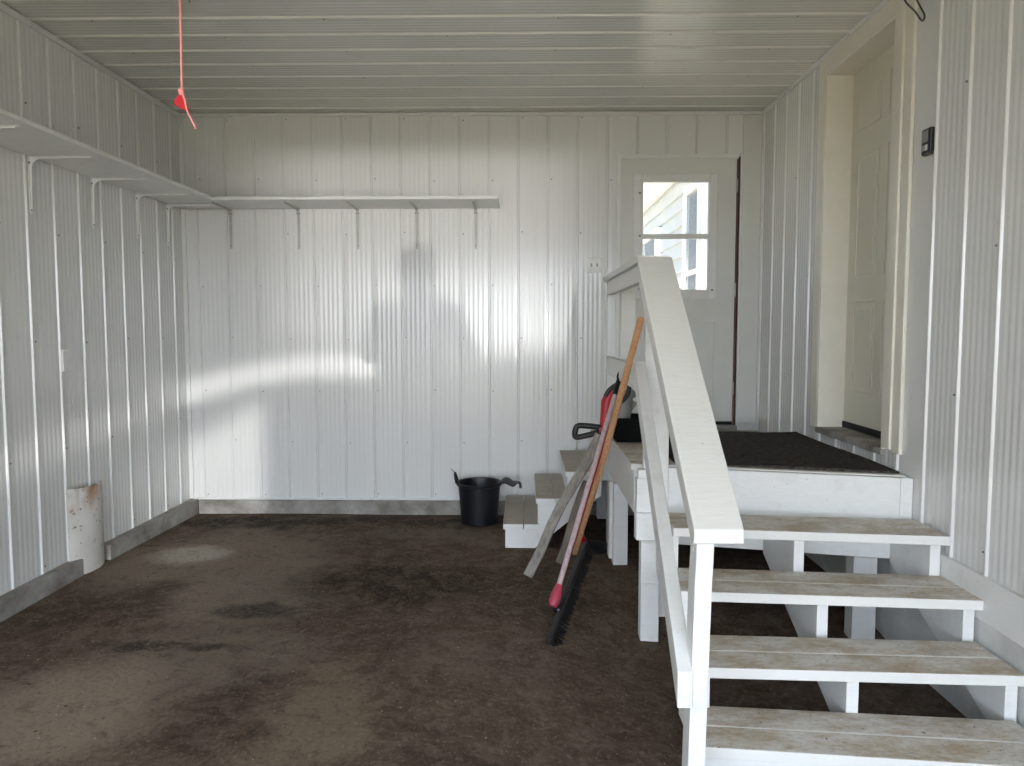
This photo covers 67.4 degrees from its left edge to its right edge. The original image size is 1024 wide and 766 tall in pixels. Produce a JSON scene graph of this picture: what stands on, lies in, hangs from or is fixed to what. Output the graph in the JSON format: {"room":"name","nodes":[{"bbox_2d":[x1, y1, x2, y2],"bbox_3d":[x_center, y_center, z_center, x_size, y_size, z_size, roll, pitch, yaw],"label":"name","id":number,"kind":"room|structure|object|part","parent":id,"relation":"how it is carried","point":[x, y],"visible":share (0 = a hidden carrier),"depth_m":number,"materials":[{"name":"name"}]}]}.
{"room":"residential garage","nodes":[
{"label":"residential garage","id":0,"kind":"room"},
{"bbox_2d":[0,10,190,595],"bbox_3d":[-2.648,-0.273,2.482,0.160,3.250,7.100,0,4,1],"label":"wall","id":1,"kind":"structure","parent":0,"point":[108,296],"depth_m":4.53,"materials":[{"name":"white paint"}]},
{"bbox_2d":[61,350,71,371],"bbox_3d":[-2.533,-0.127,4.365,0.023,0.124,0.080,0,4,1],"label":"outlet box","id":2,"kind":"object","parent":1,"relation":"attached to","point":[66,357],"visible":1,"depth_m":4.35,"materials":[{"name":"plastic"}]},
{"bbox_2d":[0,2,180,117],"bbox_3d":[-2.567,-1.770,2.362,0.020,0.030,6.877,0,4,1],"label":"trim","id":3,"kind":"structure","parent":1,"relation":"attached to","point":[3,7],"depth_m":4.50,"materials":[{"name":"white wood"}]},
{"bbox_2d":[0,499,198,621],"bbox_3d":[-2.544,1.274,2.591,0.068,0.248,6.900,0,4,1],"label":"baseboard","id":4,"kind":"structure","parent":1,"relation":"attached to","point":[14,601],"depth_m":4.41,"materials":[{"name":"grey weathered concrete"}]},
{"bbox_2d":[0,108,213,245],"bbox_3d":[-2.354,-0.977,2.995,0.400,0.324,5.234,0,4,1],"label":"wall shelf","id":5,"kind":"object","parent":1,"relation":"attached to","point":[19,134],"visible":1,"depth_m":4.19,"materials":[{"name":"white wood"}]},
{"bbox_2d":[0,0,882,112],"bbox_3d":[-0.374,-1.846,2.331,4.710,0.130,7.100,0,4,1],"label":"ceiling","id":6,"kind":"structure","parent":0,"point":[239,56],"depth_m":4.48,"materials":[{"name":"white paint"}]},
{"bbox_2d":[174,0,196,129],"bbox_3d":[-1.045,-1.304,2.427,0.073,0.989,0.025,0,4,1],"label":"pull cord","id":7,"kind":"object","parent":6,"relation":"hanging from","point":[180,101],"visible":1,"depth_m":2.45,"materials":[{"name":"red plastic"}]},
{"bbox_3d":[-1.054,-1.361,2.427,0.012,0.848,0.007,0,4,1],"label":"cord","id":8,"kind":"part","parent":7,"relation":"part of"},
{"bbox_3d":[-1.058,-0.898,2.460,0.046,0.054,0.014,0,4,1],"label":"handle","id":9,"kind":"part","parent":7,"relation":"part of","materials":[{"name":"red plastic"}]},
{"bbox_2d":[904,0,925,21],"bbox_3d":[1.810,-1.728,3.477,0.029,0.274,0.283,0,4,1],"label":"wire loop","id":10,"kind":"object","parent":6,"relation":"hanging from","point":[905,1],"visible":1,"depth_m":3.40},
{"bbox_2d":[180,110,762,499],"bbox_3d":[-0.314,-0.521,5.939,4.710,3.250,0.130,0,4,1],"label":"wall","id":11,"kind":"structure","parent":0,"point":[327,367],"depth_m":5.88,"materials":[{"name":"white paint"}]},
{"bbox_2d":[178,118,193,497],"bbox_3d":[-2.505,-0.549,5.910,0.029,2.911,0.018,0,4,1],"label":"trim","id":12,"kind":"structure","parent":11,"relation":"attached to","point":[180,120],"depth_m":5.91,"materials":[{"name":"white wood"}]},
{"bbox_2d":[158,196,499,248],"bbox_3d":[-1.302,-1.167,5.626,2.412,0.324,0.428,0,4,1],"label":"wall shelf","id":13,"kind":"object","parent":11,"relation":"attached to","point":[274,202],"visible":0.99,"depth_m":5.53,"materials":[{"name":"white wood"}]},
{"bbox_2d":[193,497,595,500],"bbox_3d":[-0.851,0.906,5.985,3.280,0.012,0.020,0,4,1],"label":"trim","id":14,"kind":"structure","parent":11,"relation":"attached to","point":[195,497],"depth_m":5.99,"materials":[{"name":"white wood"}]},
{"bbox_2d":[199,499,633,515],"bbox_3d":[-0.278,1.035,5.977,4.334,0.242,0.035,0,4,1],"label":"baseboard","id":15,"kind":"structure","parent":11,"relation":"attached to","point":[206,506],"depth_m":5.97,"materials":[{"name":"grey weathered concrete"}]},
{"bbox_2d":[180,111,763,116],"bbox_3d":[-0.316,-2.018,5.766,4.400,0.022,0.022,0,4,1],"label":"trim","id":16,"kind":"structure","parent":11,"relation":"attached to","point":[653,112],"depth_m":5.76,"materials":[{"name":"white wood"}]},
{"bbox_2d":[587,258,600,272],"bbox_3d":[0.623,-0.893,5.824,0.110,0.110,0.030,0,4,1],"label":"light switch","id":17,"kind":"object","parent":11,"relation":"attached to","point":[593,264],"visible":1,"depth_m":5.82,"materials":[{"name":"plastic"}]},
{"bbox_2d":[615,153,742,429],"bbox_3d":[1.261,-0.686,5.875,0.942,2.080,0.180,0,4,1],"label":"door","id":18,"kind":"structure","parent":11,"relation":"in","point":[685,208],"depth_m":5.83,"materials":[{"name":"white metal"}]},
{"bbox_3d":[1.240,-1.115,5.835,0.528,0.840,0.024,0,4,1],"label":"sash","id":19,"kind":"part","parent":18,"relation":"part of","materials":[{"name":"white metal"}]},
{"bbox_3d":[1.250,-0.184,5.891,0.610,0.585,0.007,0,4,1],"label":"raised panel","id":20,"kind":"part","parent":18,"relation":"part of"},
{"bbox_3d":[1.242,-1.117,5.851,0.499,0.808,0.005,0,4,1],"label":"pane","id":21,"kind":"part","parent":18,"relation":"part of","materials":[{"name":"clear glass"}]},
{"bbox_3d":[1.265,0.335,5.944,0.902,0.032,0.170,0,4,1],"label":"sill","id":22,"kind":"part","parent":18,"relation":"part of","materials":[{"name":"white wood"}]},
{"bbox_2d":[738,116,762,422],"bbox_3d":[1.802,-0.843,5.818,0.135,2.310,0.014,0,4,1],"label":"trim","id":23,"kind":"structure","parent":11,"relation":"attached to","point":[752,156],"depth_m":5.81,"materials":[{"name":"white wood"}]},
{"bbox_2d":[756,115,763,422],"bbox_3d":[1.881,-0.846,5.814,0.016,2.317,0.018,0,4,1],"label":"trim","id":24,"kind":"structure","parent":11,"relation":"attached to","point":[763,115],"depth_m":5.81,"materials":[{"name":"white wood"}]},
{"bbox_2d":[0,513,966,765],"bbox_3d":[-0.375,1.321,2.482,4.510,0.138,7.150,0,4,1],"label":"floor","id":25,"kind":"structure","parent":0,"point":[214,639],"depth_m":3.38,"materials":[{"name":"brown concrete"}]},
{"bbox_2d":[66,480,104,573],"bbox_3d":[-2.498,0.855,4.556,0.068,0.527,0.360,0,4,1],"label":"guard","id":26,"kind":"object","parent":25,"relation":"on","point":[84,505],"visible":0.94,"depth_m":4.47,"materials":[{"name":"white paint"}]},
{"bbox_2d":[451,469,521,526],"bbox_3d":[-0.189,0.835,5.698,0.528,0.407,0.340,0,4,1],"label":"bucket","id":27,"kind":"object","parent":25,"relation":"on","point":[478,496],"visible":1,"depth_m":5.59,"materials":[{"name":"black plastic"}]},
{"bbox_3d":[-0.414,0.697,5.692,0.034,0.082,0.117,0,4,1],"label":"handle","id":28,"kind":"part","parent":27,"relation":"part of","materials":[{"name":"black plastic"}]},
{"bbox_3d":[-0.008,0.745,5.647,0.164,0.089,0.120,0,4,1],"label":"handle","id":29,"kind":"part","parent":27,"relation":"part of","materials":[{"name":"black plastic"}]},
{"bbox_2d":[503,450,601,547],"bbox_3d":[0.270,0.800,5.430,0.642,0.515,0.875,0,4,1],"label":"steps","id":30,"kind":"structure","parent":25,"relation":"on","point":[536,510],"depth_m":5.09,"materials":[{"name":"white wood"}]},
{"bbox_2d":[523,432,599,577],"bbox_3d":[0.301,0.704,4.468,0.521,0.810,0.068,-2,5,-26],"label":"board","id":31,"kind":"object","parent":25,"relation":"on","point":[564,499],"visible":0.88,"depth_m":4.46,"materials":[{"name":"grey wood"}]},
{"bbox_2d":[555,480,591,563],"bbox_3d":[0.374,0.846,4.657,0.223,0.515,0.045,-1,4,-8],"label":"board","id":32,"kind":"object","parent":25,"relation":"on","point":[575,508],"visible":0.59,"depth_m":4.65,"materials":[{"name":"grey wood"}]},
{"bbox_2d":[545,372,620,645],"bbox_3d":[0.427,0.593,3.985,0.132,1.272,1.030,2,5,28],"label":"push broom","id":33,"kind":"object","parent":25,"relation":"on","point":[561,607],"visible":0.98,"depth_m":3.77,"materials":[{"name":"black plastic"}]},
{"bbox_2d":[549,583,562,607],"bbox_3d":[0.212,1.024,3.698,0.054,0.106,0.098,2,5,28],"label":"socket","id":34,"kind":"object","parent":33,"relation":"attached to","point":[555,600],"depth_m":3.68,"materials":[{"name":"red plastic"}]},
{"bbox_2d":[572,383,630,554],"bbox_3d":[0.538,0.517,4.861,0.364,1.135,0.481,0,4,1],"label":"string trimmer","id":35,"kind":"object","parent":25,"relation":"on","point":[600,547],"visible":0.49,"depth_m":4.62,"materials":[{"name":"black plastic"}]},
{"bbox_3d":[0.473,0.292,4.635,0.222,0.106,0.035,0,4,1],"label":"loop handle","id":36,"kind":"part","parent":35,"relation":"part of","materials":[{"name":"black plastic"}]},
{"bbox_3d":[0.584,0.207,4.638,0.123,0.380,0.066,0,4,1],"label":"motor","id":37,"kind":"part","parent":35,"relation":"part of","materials":[{"name":"red plastic"}]},
{"bbox_3d":[0.632,0.058,4.606,0.168,0.182,0.028,0,4,1],"label":"handle","id":38,"kind":"part","parent":35,"relation":"part of","materials":[{"name":"black plastic"}]},
{"bbox_2d":[572,317,643,554],"bbox_3d":[0.492,0.400,4.143,0.048,1.492,1.416,-1,4,-7],"label":"wooden pole","id":39,"kind":"object","parent":25,"relation":"on","point":[640,320],"visible":0.99,"depth_m":3.95,"materials":[{"name":"brown wood"}]},
{"bbox_2d":[590,430,759,541],"bbox_3d":[1.229,0.726,5.472,1.276,0.670,0.868,0,4,1],"label":"deck","id":40,"kind":"object","parent":25,"relation":"on","point":[602,501],"visible":0.09,"depth_m":5.81,"materials":[{"name":"white wood"}]},
{"bbox_3d":[0.692,0.717,5.850,0.089,0.634,0.089,0,4,1],"label":"post","id":41,"kind":"part","parent":40,"relation":"part of","materials":[{"name":"white wood"}]},
{"bbox_3d":[0.680,0.767,5.142,0.089,0.634,0.089,0,4,1],"label":"post","id":42,"kind":"part","parent":40,"relation":"part of","materials":[{"name":"white wood"}]},
{"bbox_2d":[607,438,912,641],"bbox_3d":[1.221,0.808,4.302,1.275,0.856,1.463,0,4,1],"label":"landing platform","id":43,"kind":"object","parent":25,"relation":"on","point":[757,491],"visible":0.54,"depth_m":3.72,"materials":[{"name":"white wood"}]},
{"bbox_3d":[0.601,0.832,4.707,0.022,0.471,0.090,0,4,1],"label":"post","id":44,"kind":"part","parent":43,"relation":"part of","materials":[{"name":"white wood"}]},
{"bbox_3d":[0.656,0.856,4.678,0.087,0.506,0.090,0,4,1],"label":"post","id":45,"kind":"part","parent":43,"relation":"part of","materials":[{"name":"white wood"}]},
{"bbox_2d":[613,413,641,441],"bbox_3d":[0.747,0.274,4.717,0.265,0.147,0.265,0,4,1],"label":"crate","id":46,"kind":"object","parent":43,"relation":"on","point":[626,429],"visible":0.58,"depth_m":4.59,"materials":[{"name":"plastic"}]},
{"bbox_2d":[609,388,636,424],"bbox_3d":[0.680,0.171,4.688,0.183,0.300,0.079,-2,4,-20],"label":"metal scoop","id":47,"kind":"object","parent":46,"relation":"in","point":[626,408],"visible":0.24,"depth_m":4.66,"materials":[{"name":"silver metal"}]},
{"bbox_3d":[0.673,1.018,3.784,0.089,0.504,0.080,0,4,1],"label":"post","id":48,"kind":"part","parent":43,"relation":"part of","materials":[{"name":"white wood"}]},
{"bbox_2d":[669,431,899,473],"bbox_3d":[1.333,0.370,4.309,1.002,0.015,1.382,0,4,1],"label":"floor mat","id":49,"kind":"object","parent":43,"relation":"on","point":[779,450],"visible":0.62,"depth_m":4.11,"materials":[{"name":"grey carpet"}]},
{"bbox_3d":[1.720,0.968,3.785,0.115,0.611,0.090,0,4,1],"label":"post","id":50,"kind":"part","parent":43,"relation":"part of","materials":[{"name":"white wood"}]},
{"bbox_2d":[655,512,1023,765],"bbox_3d":[1.220,0.993,3.149,1.207,0.700,1.482,0,4,1],"label":"staircase","id":51,"kind":"structure","parent":25,"relation":"on","point":[735,736],"depth_m":2.85,"materials":[{"name":"white wood"}]},
{"bbox_2d":[603,256,743,765],"bbox_3d":[0.657,0.348,3.693,0.221,1.898,3.044,0,4,2],"label":"stair handrail","id":52,"kind":"object","parent":51,"relation":"attached to","point":[672,397],"visible":0.88,"depth_m":2.60,"materials":[{"name":"white wood"}]},
{"bbox_3d":[0.630,-0.073,4.421,0.038,0.115,1.250,0,4,1],"label":"rail","id":53,"kind":"part","parent":52,"relation":"part of","materials":[{"name":"white wood"}]},
{"bbox_3d":[0.732,-0.160,4.894,0.092,0.988,0.090,0,4,1],"label":"post","id":54,"kind":"part","parent":52,"relation":"part of","materials":[{"name":"white wood"}]},
{"bbox_3d":[0.672,-0.635,4.367,0.149,0.033,1.556,0,4,1],"label":"level rail","id":55,"kind":"part","parent":52,"relation":"part of","materials":[{"name":"white wood"}]},
{"bbox_3d":[0.710,0.298,3.796,0.123,1.744,0.038,0,4,1],"label":"post","id":56,"kind":"part","parent":52,"relation":"part of","materials":[{"name":"white wood"}]},
{"bbox_3d":[0.559,0.425,2.969,0.051,0.955,1.504,0,4,4],"label":"sloped rail","id":57,"kind":"part","parent":52,"relation":"part of","materials":[{"name":"white wood"}]},
{"bbox_3d":[0.631,-0.066,2.882,0.161,0.941,1.485,0,4,3],"label":"rail","id":58,"kind":"part","parent":52,"relation":"part of","materials":[{"name":"white wood"}]},
{"bbox_3d":[0.553,0.925,2.308,0.071,0.945,0.090,0,4,1],"label":"post","id":59,"kind":"part","parent":52,"relation":"part of","materials":[{"name":"white wood"}]},
{"bbox_2d":[757,0,1023,595],"bbox_3d":[1.976,-0.217,2.408,0.310,3.350,7.100,0,4,1],"label":"wall","id":60,"kind":"structure","parent":0,"point":[963,447],"depth_m":3.21,"materials":[{"name":"white paint"}]},
{"bbox_2d":[763,0,889,113],"bbox_3d":[1.818,-1.770,2.288,0.022,0.028,6.877,0,4,1],"label":"trim","id":61,"kind":"structure","parent":60,"relation":"attached to","point":[880,5],"depth_m":4.60,"materials":[{"name":"white wood"}]},
{"bbox_2d":[810,0,918,454],"bbox_3d":[1.943,-0.776,4.125,0.225,2.214,1.135,0,4,1],"label":"door","id":62,"kind":"structure","parent":60,"relation":"in","point":[867,84],"depth_m":4.32,"materials":[{"name":"cream painted wood"},{"name":"black rubber"}]},
{"bbox_3d":[1.939,0.310,4.233,0.215,0.032,0.865,0,4,1],"label":"sill","id":63,"kind":"part","parent":62,"relation":"part of","materials":[{"name":"grey concrete"}]},
{"bbox_3d":[1.995,-0.794,4.156,0.005,1.750,0.630,0,4,1],"label":"raised panel","id":64,"kind":"part","parent":62,"relation":"part of","materials":[{"name":"white wood"}]},
{"bbox_2d":[804,553,1023,728],"bbox_3d":[1.823,1.121,2.486,0.016,0.668,6.860,0,4,1],"label":"baseboard","id":65,"kind":"structure","parent":60,"relation":"attached to","point":[892,623],"depth_m":3.31,"materials":[{"name":"white painted wood"}]},
{"bbox_2d":[921,127,934,156],"bbox_3d":[1.831,-1.062,3.379,0.034,0.115,0.077,0,4,1],"label":"box","id":66,"kind":"object","parent":60,"relation":"attached to","point":[927,148],"visible":1,"depth_m":3.35,"materials":[{"name":"black plastic"}]},
{"bbox_2d":[939,551,1023,647],"bbox_3d":[1.797,0.961,1.192,0.023,0.172,4.300,0,4,1],"label":"trim","id":67,"kind":"structure","parent":60,"relation":"attached to","point":[1003,608],"depth_m":2.90,"materials":[{"name":"white wood"}]}
]}

